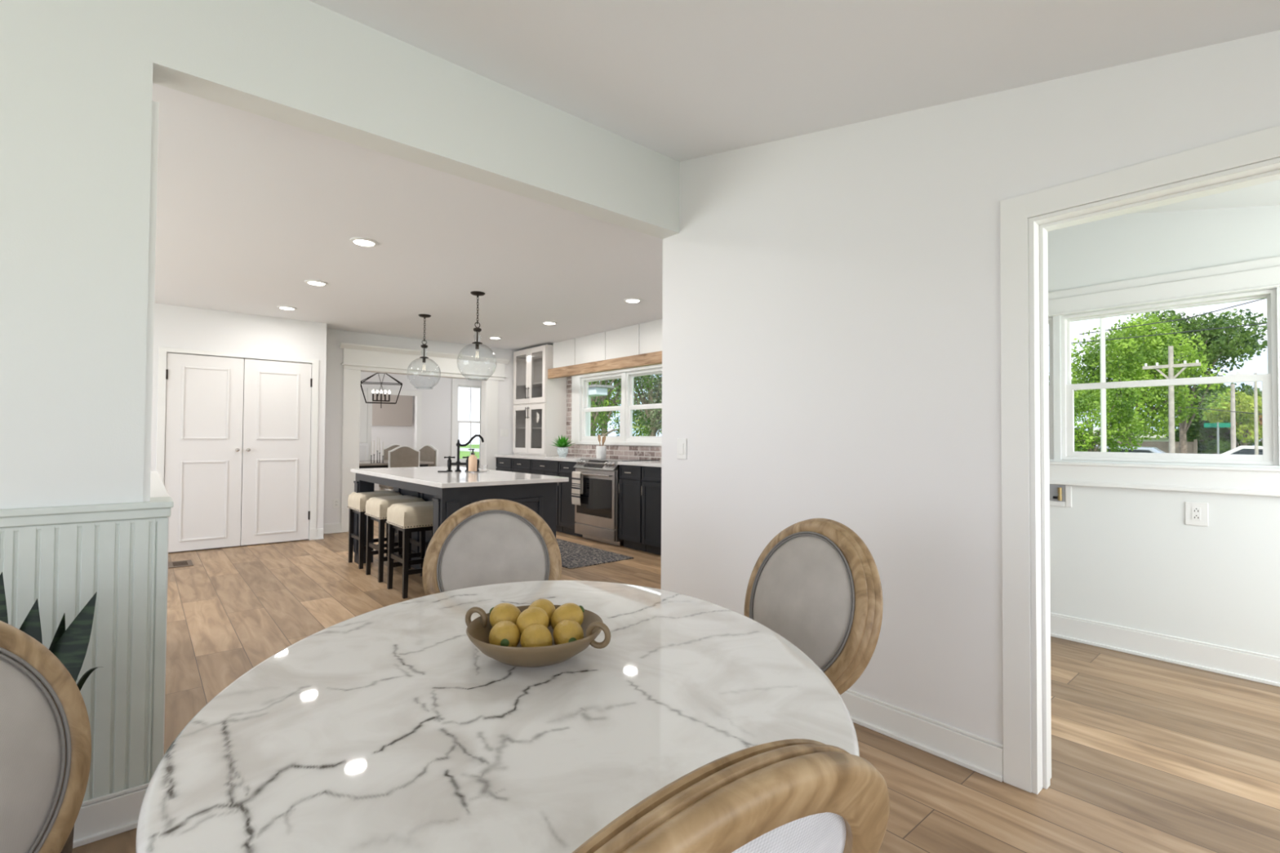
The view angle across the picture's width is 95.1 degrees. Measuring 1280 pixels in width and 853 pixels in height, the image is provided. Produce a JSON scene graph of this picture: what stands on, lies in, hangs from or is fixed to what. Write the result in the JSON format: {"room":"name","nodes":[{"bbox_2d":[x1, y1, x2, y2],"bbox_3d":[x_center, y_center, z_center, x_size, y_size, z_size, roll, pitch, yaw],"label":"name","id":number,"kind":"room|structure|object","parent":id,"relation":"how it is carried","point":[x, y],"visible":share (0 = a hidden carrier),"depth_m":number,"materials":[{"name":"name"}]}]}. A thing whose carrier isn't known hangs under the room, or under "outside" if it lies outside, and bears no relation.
{"room":"dining room","nodes":[
{"label":"dining room","id":0,"kind":"room"},
{"bbox_2d":[0,0,154,509],"bbox_3d":[-2.556,-0.249,1.127,2.572,2.950,0.142,1,-1,-41],"label":"wall","id":1,"kind":"structure","parent":0,"point":[76,76],"depth_m":1.76,"materials":[{"name":"white paint"}]},
{"bbox_2d":[0,518,168,801],"bbox_3d":[-2.510,0.750,1.050,2.575,0.950,0.014,1,-1,-41],"label":"panelling","id":2,"kind":"object","parent":1,"relation":"attached to","point":[63,568],"visible":0.66,"depth_m":1.80,"materials":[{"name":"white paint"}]},
{"bbox_2d":[0,496,173,532],"bbox_3d":[-2.549,0.252,1.119,2.588,0.066,0.192,1,-1,-41],"label":"trim","id":3,"kind":"structure","parent":1,"relation":"attached to","point":[158,508],"depth_m":1.76,"materials":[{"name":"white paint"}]},
{"bbox_2d":[72,782,149,848],"bbox_3d":[-2.503,1.164,1.028,2.572,0.120,0.029,1,-1,-41],"label":"baseboard","id":4,"kind":"structure","parent":1,"relation":"attached to","point":[99,818],"depth_m":1.78,"materials":[{"name":"white paint"}]},
{"bbox_2d":[142,101,159,502],"bbox_3d":[-1.627,-0.406,1.940,0.025,1.294,0.147,1,-1,-41],"label":"trim","id":5,"kind":"structure","parent":1,"relation":"attached to","point":[155,105],"depth_m":1.89,"materials":[{"name":"white paint"}]},
{"bbox_2d":[151,302,326,539],"bbox_3d":[-5.734,0.013,5.689,4.678,2.560,0.650,1,-1,-41],"label":"wall","id":6,"kind":"structure","parent":0,"point":[175,326],"depth_m":6.46,"materials":[{"name":"white paint"}]},
{"bbox_2d":[164,352,244,552],"bbox_3d":[-4.614,0.273,6.202,0.669,2.050,0.093,1,-1,-41],"label":"door","id":7,"kind":"structure","parent":6,"relation":"in","point":[204,395],"depth_m":6.21,"materials":[{"name":"white paint"}]},
{"bbox_2d":[155,346,319,540],"bbox_3d":[-4.354,0.259,6.424,1.469,2.115,0.021,1,-1,-41],"label":"door frame","id":8,"kind":"structure","parent":6,"relation":"attached to","point":[162,381],"depth_m":6.55,"materials":[{"name":"white paint"}]},
{"bbox_2d":[240,359,312,545],"bbox_3d":[-4.103,0.285,6.639,0.668,2.050,0.093,1,-1,-41],"label":"door","id":9,"kind":"structure","parent":6,"relation":"in","point":[277,425],"depth_m":6.63,"materials":[{"name":"white paint"}]},
{"bbox_2d":[371,395,415,490],"bbox_3d":[-5.341,0.063,9.709,6.800,2.620,5.500,1,-1,-41],"label":"wall","id":10,"kind":"structure","parent":0,"point":[389,435],"depth_m":13.03,"materials":[{"name":"white paint"}]},
{"bbox_2d":[372,394,413,426],"bbox_3d":[-5.586,-0.441,12.948,1.080,0.850,0.050,1,-1,-41],"label":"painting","id":11,"kind":"object","parent":10,"relation":"attached to","point":[400,414],"visible":0.43,"depth_m":13.01,"materials":[{"name":"beige"}]},
{"bbox_2d":[307,363,479,468],"bbox_3d":[-5.616,0.070,10.145,6.650,2.620,0.120,1,-1,-41],"label":"wall","id":12,"kind":"structure","parent":0,"point":[436,416],"depth_m":11.40,"materials":[{"name":"white paint"}]},
{"bbox_2d":[360,391,367,443],"bbox_3d":[-5.147,0.368,10.435,0.510,2.020,0.038,1,-1,-41],"label":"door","id":13,"kind":"structure","parent":12,"relation":"in","point":[363,406],"depth_m":10.56,"materials":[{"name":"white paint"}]},
{"bbox_2d":[366,388,422,460],"bbox_3d":[-4.626,0.357,10.987,0.980,2.090,0.159,1,-1,-41],"label":"door frame","id":14,"kind":"structure","parent":12,"relation":"attached to","point":[393,392],"depth_m":10.96,"materials":[{"name":"white paint"}]},
{"bbox_2d":[450,378,481,464],"bbox_3d":[-3.443,-0.093,11.894,0.819,1.719,0.049,1,-1,-41],"label":"window frame","id":15,"kind":"structure","parent":12,"relation":"attached to","point":[455,382],"depth_m":11.69,"materials":[{"name":"white paint"}]},
{"bbox_2d":[457,384,481,461],"bbox_3d":[-3.491,-0.067,11.964,0.580,1.550,0.080,1,-1,-41],"label":"window","id":16,"kind":"structure","parent":12,"relation":"in","point":[464,386],"depth_m":11.99,"materials":[{"name":"white paint"}]},
{"bbox_2d":[151,83,662,350],"bbox_3d":[-2.742,-1.317,4.704,7.900,0.100,5.554,1,-1,-41],"label":"ceiling","id":17,"kind":"structure","parent":0,"point":[251,208],"depth_m":4.11,"materials":[{"name":"white paint"}]},
{"bbox_2d":[323,328,519,524],"bbox_3d":[-2.813,0.053,8.351,3.222,2.620,0.150,1,-1,-41],"label":"wall","id":18,"kind":"structure","parent":0,"point":[334,370],"depth_m":7.43,"materials":[{"name":"white paint"}]},
{"bbox_2d":[339,342,509,532],"bbox_3d":[-2.950,0.161,8.179,2.340,2.394,0.248,1,-1,-41],"label":"door frame","id":19,"kind":"structure","parent":18,"relation":"attached to","point":[357,357],"depth_m":7.86,"materials":[{"name":"white paint"}]},
{"bbox_2d":[588,457,658,461],"bbox_3d":[-0.246,0.408,7.048,0.560,0.032,0.794,1,-1,-41],"label":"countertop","id":20,"kind":"structure","parent":0,"point":[589,459],"depth_m":6.91,"materials":[{"name":"white stone"}]},
{"bbox_2d":[71,520,1279,852],"bbox_3d":[-2.939,1.355,5.363,8.750,0.100,15.200,1,-1,-41],"label":"floor","id":21,"kind":"structure","parent":0,"point":[1148,755],"depth_m":2.48,"materials":[{"name":"brown wood"}]},
{"bbox_2d":[0,620,91,852],"bbox_3d":[-0.807,0.738,0.703,0.563,0.989,0.492,0,-1,13],"label":"dining chair","id":22,"kind":"object","parent":21,"relation":"on","point":[46,736],"visible":1,"depth_m":0.89,"materials":[{"name":"grey fabric"}]},
{"bbox_2d":[0,651,63,852],"bbox_3d":[-0.964,0.477,0.745,0.131,0.394,0.394,0,-1,13],"label":"cushion","id":23,"kind":"object","parent":22,"relation":"on","point":[32,682],"depth_m":0.88,"materials":[{"name":"grey fabric"}]},
{"bbox_2d":[0,572,99,852],"bbox_3d":[-1.608,0.805,1.472,0.294,0.867,0.260,0,-1,4],"label":"snake plant","id":24,"kind":"object","parent":21,"relation":"on","point":[69,646],"visible":0.27,"depth_m":1.54,"materials":[{"name":"green plant"}]},
{"bbox_2d":[346,489,402,568],"bbox_3d":[-2.550,0.970,5.635,0.407,0.685,0.415,1,-1,-41],"label":"counter stool","id":25,"kind":"object","parent":21,"relation":"on","point":[356,501],"visible":0.51,"depth_m":5.53,"materials":[{"name":"black wood"}]},
{"bbox_2d":[347,489,402,511],"bbox_3d":[-2.545,0.708,5.643,0.398,0.160,0.398,1,-1,-41],"label":"seat cushion","id":26,"kind":"object","parent":25,"relation":"on","point":[356,501],"depth_m":5.50,"materials":[{"name":"beige fabric"}]},
{"bbox_2d":[382,444,401,490],"bbox_3d":[-4.388,0.858,10.681,0.480,1.080,0.495,1,-1,-41],"label":"upholstered dining chair","id":27,"kind":"object","parent":21,"relation":"on","point":[392,446],"visible":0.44,"depth_m":10.72,"materials":[{"name":"beige fabric"}]},
{"bbox_2d":[364,495,425,582],"bbox_3d":[-2.152,0.963,5.147,0.407,0.685,0.415,1,-1,-41],"label":"counter stool","id":28,"kind":"object","parent":21,"relation":"on","point":[376,508],"visible":0.59,"depth_m":5.07,"materials":[{"name":"black wood"}]},
{"bbox_2d":[365,495,424,519],"bbox_3d":[-2.147,0.701,5.155,0.398,0.160,0.398,1,-1,-41],"label":"seat cushion","id":29,"kind":"object","parent":28,"relation":"on","point":[376,508],"depth_m":5.02,"materials":[{"name":"beige fabric"}]},
{"bbox_2d":[359,459,433,468],"bbox_3d":[-4.334,0.979,9.683,1.370,0.800,1.270,1,-1,-41],"label":"dining table","id":30,"kind":"object","parent":21,"relation":"on","point":[362,464],"visible":0.19,"depth_m":9.20,"materials":[{"name":"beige wood"}]},
{"bbox_2d":[378,444,419,490],"bbox_3d":[-3.849,0.836,9.359,0.480,1.080,0.495,1,-1,-41],"label":"upholstered dining chair","id":31,"kind":"object","parent":21,"relation":"on","point":[404,455],"visible":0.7,"depth_m":9.17,"materials":[{"name":"beige fabric"}]},
{"bbox_2d":[386,501,433,598],"bbox_3d":[-1.757,0.957,4.669,0.407,0.685,0.415,1,-1,-41],"label":"counter stool","id":32,"kind":"object","parent":21,"relation":"on","point":[411,517],"visible":0.76,"depth_m":4.51,"materials":[{"name":"beige fabric"}]},
{"bbox_2d":[386,501,433,528],"bbox_3d":[-1.752,0.694,4.677,0.398,0.160,0.398,1,-1,-41],"label":"seat cushion","id":33,"kind":"object","parent":32,"relation":"on","point":[411,515],"depth_m":4.51,"materials":[{"name":"beige fabric"}]},
{"bbox_2d":[418,444,438,466],"bbox_3d":[-3.824,0.850,10.062,0.480,1.080,0.495,0,-1,32],"label":"upholstered dining chair","id":34,"kind":"object","parent":21,"relation":"on","point":[428,452],"visible":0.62,"depth_m":10.17,"materials":[{"name":"beige fabric"}]},
{"bbox_2d":[351,466,568,568],"bbox_3d":[-1.686,0.856,5.119,1.020,0.905,2.270,1,-1,-41],"label":"kitchen island","id":35,"kind":"object","parent":21,"relation":"on","point":[449,491],"visible":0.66,"depth_m":4.54,"materials":[{"name":"white stone"}]},
{"bbox_2d":[437,434,484,471],"bbox_3d":[-1.617,0.240,5.289,0.398,0.337,0.104,1,-1,-24],"label":"bridge faucet","id":36,"kind":"object","parent":35,"relation":"on","point":[458,463],"visible":0.84,"depth_m":5.27,"materials":[{"name":"black metal"}]},
{"bbox_2d":[422,498,561,595],"bbox_3d":[-0.479,0.763,1.942,0.492,0.989,0.563,1,-1,-16],"label":"dining chair","id":37,"kind":"object","parent":21,"relation":"on","point":[491,541],"visible":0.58,"depth_m":2.11,"materials":[{"name":"white fabric"}]},
{"bbox_2d":[438,511,548,591],"bbox_3d":[-0.523,0.506,2.104,0.394,0.394,0.131,1,-1,-16],"label":"cushion","id":38,"kind":"object","parent":37,"relation":"on","point":[476,548],"depth_m":2.10,"materials":[{"name":"grey fabric"}]},
{"bbox_2d":[135,580,859,852],"bbox_3d":[-0.207,0.862,1.175,1.145,0.760,1.438,1,-1,-8],"label":"marble table","id":39,"kind":"object","parent":21,"relation":"on","point":[387,729],"visible":0.8,"depth_m":0.92,"materials":[{"name":"white stone"}]},
{"bbox_2d":[465,604,610,666],"bbox_3d":[-0.216,0.437,1.224,0.282,0.091,0.297,1,-1,-41],"label":"stoneware bowl","id":40,"kind":"object","parent":39,"relation":"on","point":[477,630],"visible":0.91,"depth_m":1.14,"materials":[{"name":"brown ceramic"}]},
{"bbox_2d":[488,620,519,647],"bbox_3d":[-0.277,0.432,1.202,0.066,0.063,0.075,1,-1,-41],"label":"lemon","id":41,"kind":"object","parent":40,"relation":"in","point":[504,633],"visible":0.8,"depth_m":1.18,"materials":[{"name":"yellow food"}]},
{"bbox_2d":[489,603,521,626],"bbox_3d":[-0.290,0.417,1.270,0.066,0.065,0.072,1,-1,-41],"label":"lemon","id":42,"kind":"object","parent":40,"relation":"in","point":[501,611],"visible":0.59,"depth_m":1.25,"materials":[{"name":"yellow food"}]},
{"bbox_2d":[515,606,548,635],"bbox_3d":[-0.225,0.414,1.238,0.077,0.063,0.064,1,-1,-41],"label":"lemon","id":43,"kind":"object","parent":40,"relation":"in","point":[535,615],"visible":0.78,"depth_m":1.22,"materials":[{"name":"yellow food"}]},
{"bbox_2d":[520,623,552,647],"bbox_3d":[-0.213,0.436,1.195,0.063,0.063,0.078,1,-1,-41],"label":"lemon","id":44,"kind":"object","parent":40,"relation":"in","point":[534,635],"visible":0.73,"depth_m":1.17,"materials":[{"name":"yellow food"}]},
{"bbox_2d":[528,598,555,626],"bbox_3d":[-0.218,0.415,1.292,0.073,0.064,0.066,1,-1,-41],"label":"lemon","id":45,"kind":"object","parent":40,"relation":"in","point":[546,605],"visible":0.38,"depth_m":1.28,"materials":[{"name":"yellow food"}]},
{"bbox_2d":[550,602,584,629],"bbox_3d":[-0.158,0.418,1.270,0.072,0.066,0.064,1,-1,-41],"label":"lemon","id":46,"kind":"object","parent":40,"relation":"in","point":[571,611],"visible":0.73,"depth_m":1.25,"materials":[{"name":"yellow food"}]},
{"bbox_2d":[552,618,583,644],"bbox_3d":[-0.148,0.435,1.217,0.065,0.063,0.077,1,-1,-41],"label":"lemon","id":47,"kind":"object","parent":40,"relation":"in","point":[568,630],"visible":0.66,"depth_m":1.20,"materials":[{"name":"yellow food"}]},
{"bbox_2d":[511,457,532,473],"bbox_3d":[-1.456,0.912,8.381,0.630,0.920,0.530,1,-1,-41],"label":"base cabinet","id":48,"kind":"object","parent":21,"relation":"on","point":[518,465],"visible":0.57,"depth_m":8.19,"materials":[{"name":"grey paint"}]},
{"bbox_2d":[530,459,562,532],"bbox_3d":[-1.053,0.906,7.910,0.630,0.920,0.690,1,-1,-41],"label":"base cabinet","id":49,"kind":"object","parent":21,"relation":"on","point":[550,468],"visible":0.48,"depth_m":7.64,"materials":[{"name":"grey paint"}]},
{"bbox_2d":[557,461,582,537],"bbox_3d":[-0.684,0.900,7.479,0.630,0.920,0.425,1,-1,-41],"label":"base cabinet","id":50,"kind":"object","parent":21,"relation":"on","point":[566,508],"visible":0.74,"depth_m":7.33,"materials":[{"name":"grey paint"}]},
{"bbox_2d":[494,454,596,462],"bbox_3d":[-1.234,0.432,8.156,0.638,0.035,2.170,1,-1,-41],"label":"countertop","id":51,"kind":"structure","parent":50,"relation":"on","point":[571,459],"depth_m":7.90,"materials":[{"name":"white stone"}]},
{"bbox_2d":[512,344,566,456],"bbox_3d":[-1.511,-0.364,8.701,0.398,1.575,0.940,1,-1,-41],"label":"hutch","id":52,"kind":"object","parent":51,"relation":"on","point":[540,402],"visible":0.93,"depth_m":8.55,"materials":[{"name":"white paint"}]},
{"bbox_2d":[555,537,633,568],"bbox_3d":[-0.891,1.331,6.293,0.770,0.010,1.650,1,-1,-41],"label":"kitchen rug","id":53,"kind":"object","parent":21,"relation":"on","point":[573,555],"visible":0.49,"depth_m":5.97,"materials":[{"name":"grey fabric"}]},
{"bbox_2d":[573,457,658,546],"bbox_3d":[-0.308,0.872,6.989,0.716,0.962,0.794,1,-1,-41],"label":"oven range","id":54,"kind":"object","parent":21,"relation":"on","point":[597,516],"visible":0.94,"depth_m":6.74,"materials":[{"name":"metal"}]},
{"bbox_2d":[571,471,582,505],"bbox_3d":[-0.749,0.733,6.966,0.044,0.393,0.184,1,-1,-41],"label":"dish towel","id":55,"kind":"object","parent":54,"relation":"hanging from","point":[577,479],"visible":1,"depth_m":6.94,"materials":[{"name":"beige fabric"}]},
{"bbox_2d":[618,464,645,551],"bbox_3d":[0.102,0.887,6.559,0.630,0.920,0.375,1,-1,-41],"label":"base cabinet","id":56,"kind":"object","parent":21,"relation":"on","point":[630,476],"visible":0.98,"depth_m":6.37,"materials":[{"name":"grey paint"}]},
{"bbox_2d":[640,466,661,555],"bbox_3d":[0.484,0.881,6.113,0.630,0.920,0.780,1,-1,-41],"label":"base cabinet","id":57,"kind":"object","parent":21,"relation":"on","point":[651,494],"visible":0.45,"depth_m":6.11,"materials":[{"name":"grey paint"}]},
{"bbox_2d":[571,738,889,852],"bbox_3d":[-0.069,0.743,0.645,0.492,0.986,0.589,1,-1,-34],"label":"dining chair","id":58,"kind":"object","parent":21,"relation":"on","point":[791,795],"visible":1,"depth_m":0.42,"materials":[{"name":"brown wood"}]},
{"bbox_2d":[743,518,883,694],"bbox_3d":[0.308,0.762,1.583,0.563,0.989,0.492,1,-1,-28],"label":"dining chair","id":59,"kind":"object","parent":21,"relation":"on","point":[816,584],"visible":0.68,"depth_m":1.59,"materials":[{"name":"grey fabric"}]},
{"bbox_2d":[752,533,852,670],"bbox_3d":[0.453,0.504,1.665,0.131,0.394,0.394,1,-1,-28],"label":"cushion","id":60,"kind":"object","parent":59,"relation":"on","point":[802,582],"depth_m":1.62,"materials":[{"name":"grey fabric"}]},
{"bbox_2d":[308,0,1279,161],"bbox_3d":[-0.357,-1.274,0.300,5.003,0.949,4.094,1,-1,-41],"label":"ceiling","id":61,"kind":"structure","parent":0,"point":[678,80],"depth_m":2.10,"materials":[{"name":"white paint"}]},
{"bbox_2d":[152,0,679,239],"bbox_3d":[-0.715,-1.442,2.718,2.370,0.580,0.142,1,-1,-41],"label":"beam","id":62,"kind":"structure","parent":61,"relation":"attached to","point":[306,64],"depth_m":2.40,"materials":[{"name":"white paint"}]},
{"bbox_2d":[661,30,1279,744],"bbox_3d":[1.512,-0.207,2.010,0.137,2.950,4.086,1,-1,-41],"label":"wall","id":63,"kind":"structure","parent":0,"point":[831,304],"depth_m":2.44,"materials":[{"name":"white paint"}]},
{"bbox_2d":[840,688,1003,782],"bbox_3d":[0.754,1.215,2.736,0.029,0.125,1.684,1,-1,-41],"label":"baseboard","id":64,"kind":"structure","parent":63,"relation":"attached to","point":[977,753],"depth_m":2.29,"materials":[{"name":"white paint"}]},
{"bbox_2d":[1000,125,1279,794],"bbox_3d":[1.788,0.219,1.670,0.165,2.090,1.299,1,-1,-41],"label":"door frame","id":65,"kind":"structure","parent":63,"relation":"attached to","point":[1263,145],"depth_m":2.05,"materials":[{"name":"white paint"}]},
{"bbox_2d":[1047,204,1279,657],"bbox_3d":[3.043,-0.148,3.263,0.140,2.900,4.200,1,-1,-41],"label":"wall","id":66,"kind":"structure","parent":0,"point":[1129,557],"depth_m":3.28,"materials":[{"name":"white paint"}]},
{"bbox_2d":[1048,317,1053,459],"bbox_3d":[2.385,-0.237,4.020,0.080,0.900,0.795,1,-1,-41],"label":"window","id":67,"kind":"structure","parent":66,"relation":"in","point":[1050,319],"depth_m":3.71,"materials":[{"name":"white paint"}]},
{"bbox_2d":[1049,484,1071,506],"bbox_3d":[2.538,0.431,3.707,0.030,0.134,0.317,1,-1,-41],"label":"washer outlet box","id":68,"kind":"object","parent":66,"relation":"attached to","point":[1060,495],"visible":0.48,"depth_m":3.63,"materials":[{"name":"white plastic"}]},
{"bbox_2d":[1048,256,1279,316],"bbox_3d":[2.593,-0.770,3.676,0.030,0.155,2.600,1,-1,-41],"label":"trim","id":69,"kind":"structure","parent":66,"relation":"attached to","point":[1263,273],"depth_m":3.25,"materials":[{"name":"white paint"}]},
{"bbox_2d":[1048,461,1279,496],"bbox_3d":[2.584,0.289,3.654,0.034,0.140,2.600,1,-1,-41],"label":"trim","id":70,"kind":"structure","parent":66,"relation":"attached to","point":[1211,479],"depth_m":3.23,"materials":[{"name":"white paint"}]},
{"bbox_2d":[1050,612,1279,686],"bbox_3d":[2.972,1.229,3.183,0.029,0.143,3.800,1,-1,-41],"label":"baseboard","id":71,"kind":"structure","parent":66,"relation":"attached to","point":[1229,661],"depth_m":3.23,"materials":[{"name":"white paint"}]},
{"bbox_2d":[1061,288,1279,465],"bbox_3d":[2.965,-0.247,3.341,0.080,0.900,0.918,1,-1,-41],"label":"window","id":72,"kind":"structure","parent":66,"relation":"in","point":[1270,456],"depth_m":3.23,"materials":[{"name":"white paint"}]},
{"bbox_2d":[1185,502,1208,526],"bbox_3d":[3.011,0.473,3.168,0.010,0.125,0.090,1,-1,-41],"label":"wall outlet","id":73,"kind":"object","parent":66,"relation":"attached to","point":[1196,513],"visible":1,"depth_m":3.17,"materials":[{"name":"white plastic"}]},
{"bbox_2d":[1128,179,1279,213],"bbox_3d":[2.376,-1.258,2.642,2.000,1.002,4.100,1,-1,-41],"label":"ceiling","id":74,"kind":"structure","parent":0,"point":[1268,193],"depth_m":2.98,"materials":[{"name":"white paint"}]},
{"bbox_2d":[1230,383,1235,449],"bbox_3d":[21.409,0.263,21.124,0.150,3.600,0.146,1,-1,-41],"label":"utility pole","id":75,"kind":"object","parent":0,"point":[1233,389],"visible":0.66,"depth_m":21.10,"materials":[{"name":"beige wood"}]},
{"bbox_3d":[-4.650,-1.308,8.898,6.850,0.100,3.300,1,-1,-41],"label":"ceiling","id":76,"kind":"structure","parent":0,"visible":0},
{"bbox_2d":[360,373,402,408],"bbox_3d":[-4.179,-0.769,9.464,0.632,0.950,0.274,1,-1,-23],"label":"lantern chandelier","id":77,"kind":"object","parent":76,"relation":"hanging from","point":[371,376],"visible":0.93,"depth_m":9.45,"materials":[{"name":"grey metal"}]},
{"bbox_3d":[-2.280,0.765,2.669,0.110,0.985,1.864,1,-1,-41],"label":"wall","id":78,"kind":"structure","parent":0,"visible":0},
{"bbox_2d":[150,471,168,497],"bbox_3d":[-2.292,0.262,2.693,0.145,0.021,1.863,1,-1,-41],"label":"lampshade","id":79,"kind":"structure","parent":78,"relation":"on","point":[157,489],"depth_m":2.40,"materials":[{"name":"white fabric"}]},
{"bbox_2d":[162,516,168,756],"bbox_3d":[-1.581,0.770,1.944,0.006,0.955,0.146,1,-1,-41],"label":"trim","id":80,"kind":"structure","parent":78,"relation":"attached to","point":[166,517],"depth_m":1.89,"materials":[{"name":"white paint"}]},
{"bbox_3d":[0.172,0.049,7.147,0.150,2.620,5.760,1,-1,-41],"label":"wall window","id":81,"kind":"structure","parent":0,"visible":0},
{"bbox_2d":[552,319,662,368],"bbox_3d":[0.125,-0.981,6.911,0.263,0.450,3.920,1,-1,-41],"label":"soffit","id":82,"kind":"structure","parent":81,"relation":"attached to","point":[646,337],"depth_m":7.31,"materials":[{"name":"white paint"}]},
{"bbox_2d":[547,351,662,378],"bbox_3d":[-0.323,-0.760,7.186,0.080,0.132,2.925,1,-1,-41],"label":"window valance","id":83,"kind":"object","parent":82,"relation":"attached to","point":[655,357],"visible":0.56,"depth_m":7.21,"materials":[{"name":"brown wood"}]},
{"bbox_2d":[566,376,662,460],"bbox_3d":[0.215,-0.174,6.977,0.012,1.160,3.920,1,-1,-41],"label":"backsplash","id":84,"kind":"structure","parent":81,"relation":"attached to","point":[649,452],"depth_m":7.69,"materials":[{"name":"brick"}]},
{"bbox_2d":[571,364,662,445],"bbox_3d":[-0.066,-0.256,7.372,0.130,0.984,2.684,1,-1,-41],"label":"window","id":85,"kind":"structure","parent":81,"relation":"attached to","point":[584,380],"depth_m":8.04,"materials":[{"name":"white paint"}]},
{"bbox_2d":[625,367,662,442],"bbox_3d":[0.152,-0.256,7.154,0.080,0.910,0.950,1,-1,-41],"label":"window","id":86,"kind":"structure","parent":81,"relation":"attached to","point":[630,406],"depth_m":7.39,"materials":[{"name":"white paint"}]},
{"label":"outside","id":87,"kind":"structure","parent":0,"visible":0},
{"bbox_2d":[459,444,479,458],"bbox_3d":[29.338,2.923,57.951,160.000,0.200,170.000,1,-1,-41],"label":"lawn","id":88,"kind":"structure","parent":87,"point":[462,454],"depth_m":56.07,"materials":[{"name":"green plant"}]},
{"bbox_2d":[587,384,613,435],"bbox_3d":[-1.107,0.513,10.377,0.380,2.400,1.580,1,-1,-41],"label":"eave","id":89,"kind":"object","parent":88,"relation":"on","point":[594,390],"visible":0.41,"depth_m":9.84,"materials":[{"name":"white"}]},
{"bbox_2d":[589,377,653,435],"bbox_3d":[-1.764,-2.123,35.524,7.497,8.648,7.127,0,-1,0],"label":"leafy tree","id":90,"kind":"object","parent":88,"relation":"on","point":[609,401],"visible":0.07,"depth_m":35.51,"materials":[{"name":"green plant"}]},
{"bbox_2d":[588,374,659,436],"bbox_3d":[-1.516,-1.022,20.553,3.447,5.872,5.060,-1,-1,42],"label":"leafy tree","id":91,"kind":"object","parent":88,"relation":"on","point":[597,402],"visible":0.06,"depth_m":20.75,"materials":[{"name":"green plant"}]},
{"bbox_2d":[608,373,662,436],"bbox_3d":[0.550,-0.991,26.866,4.257,6.080,5.095,0,-1,23],"label":"leafy tree","id":92,"kind":"object","parent":88,"relation":"on","point":[654,396],"visible":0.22,"depth_m":26.34,"materials":[{"name":"green plant"}]},
{"bbox_2d":[1099,317,1106,452],"bbox_3d":[9.501,-1.689,12.018,0.100,7.000,0.098,1,-1,-41],"label":"utility pole","id":93,"kind":"object","parent":88,"relation":"on","point":[1102,321],"visible":0.32,"depth_m":11.98,"materials":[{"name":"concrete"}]},
{"bbox_2d":[1074,377,1146,452],"bbox_3d":[10.759,0.374,13.819,1.924,2.970,1.846,0,-1,14],"label":"leafy tree","id":94,"kind":"object","parent":88,"relation":"on","point":[1082,402],"visible":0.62,"depth_m":13.46,"materials":[{"name":"green plant"}]},
{"bbox_2d":[1084,439,1197,453],"bbox_3d":[20.770,1.390,27.944,0.130,1.600,8.500,1,-1,-41],"label":"fence","id":95,"kind":"object","parent":88,"relation":"on","point":[1192,446],"visible":0.1,"depth_m":25.43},
{"bbox_2d":[1071,312,1232,445],"bbox_3d":[16.154,-0.957,19.296,4.723,5.916,4.331,0,-1,25],"label":"leafy tree","id":96,"kind":"object","parent":88,"relation":"on","point":[1126,358],"visible":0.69,"depth_m":18.62,"materials":[{"name":"green plant"}]},
{"bbox_2d":[1142,346,1200,453],"bbox_3d":[15.250,-0.185,16.797,0.150,4.250,1.240,1,-1,-41],"label":"utility pole","id":97,"kind":"object","parent":88,"relation":"on","point":[1171,366],"visible":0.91,"depth_m":16.77,"materials":[{"name":"white wood"}]},
{"bbox_2d":[1160,382,1262,453],"bbox_3d":[28.438,0.013,28.809,5.104,4.510,3.580,0,-1,7],"label":"leafy tree","id":98,"kind":"object","parent":88,"relation":"on","point":[1197,430],"visible":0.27,"depth_m":28.31,"materials":[{"name":"green plant"}]},
{"bbox_2d":[1205,439,1231,453],"bbox_3d":[26.129,1.384,26.332,1.204,1.638,1.465,0,-1,-4],"label":"bush","id":99,"kind":"object","parent":88,"relation":"on","point":[1223,445],"visible":0.25,"depth_m":26.05,"materials":[{"name":"green plant"}]},
{"bbox_2d":[1203,390,1262,446],"bbox_3d":[25.822,0.273,25.111,1.888,3.802,2.453,1,-1,-41],"label":"leafy tree","id":100,"kind":"object","parent":88,"relation":"on","point":[1243,420],"visible":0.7,"depth_m":24.99,"materials":[{"name":"green plant"}]},
{"bbox_2d":[1222,445,1262,454],"bbox_3d":[18.093,1.253,16.512,1.740,1.400,4.382,1,-1,-41],"label":"parked car","id":101,"kind":"object","parent":88,"relation":"on","point":[1242,450],"visible":0.07,"depth_m":16.48,"materials":[{"name":"white metal"}]},
{"bbox_2d":[1253,373,1258,454],"bbox_3d":[15.972,0.264,15.171,0.080,3.300,0.078,1,-1,-41],"label":"utility pole","id":102,"kind":"object","parent":88,"relation":"on","point":[1255,397],"visible":0.66,"depth_m":15.16,"materials":[{"name":"beige wood"}]},
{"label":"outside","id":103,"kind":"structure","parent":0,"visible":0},
{"bbox_2d":[459,448,479,452],"bbox_3d":[12.660,2.179,30.537,7.000,0.020,150.000,1,-1,-41],"label":"street","id":104,"kind":"structure","parent":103,"point":[460,449],"depth_m":65.47,"materials":[{"name":"grey asphalt"}]},
{"bbox_2d":[1119,308,1267,453],"bbox_3d":[22.249,-1.441,23.575,4.914,7.121,5.081,1,-1,-41],"label":"leafy tree","id":105,"kind":"object","parent":104,"relation":"on","point":[1221,345],"visible":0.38,"depth_m":22.82,"materials":[{"name":"green plant"}]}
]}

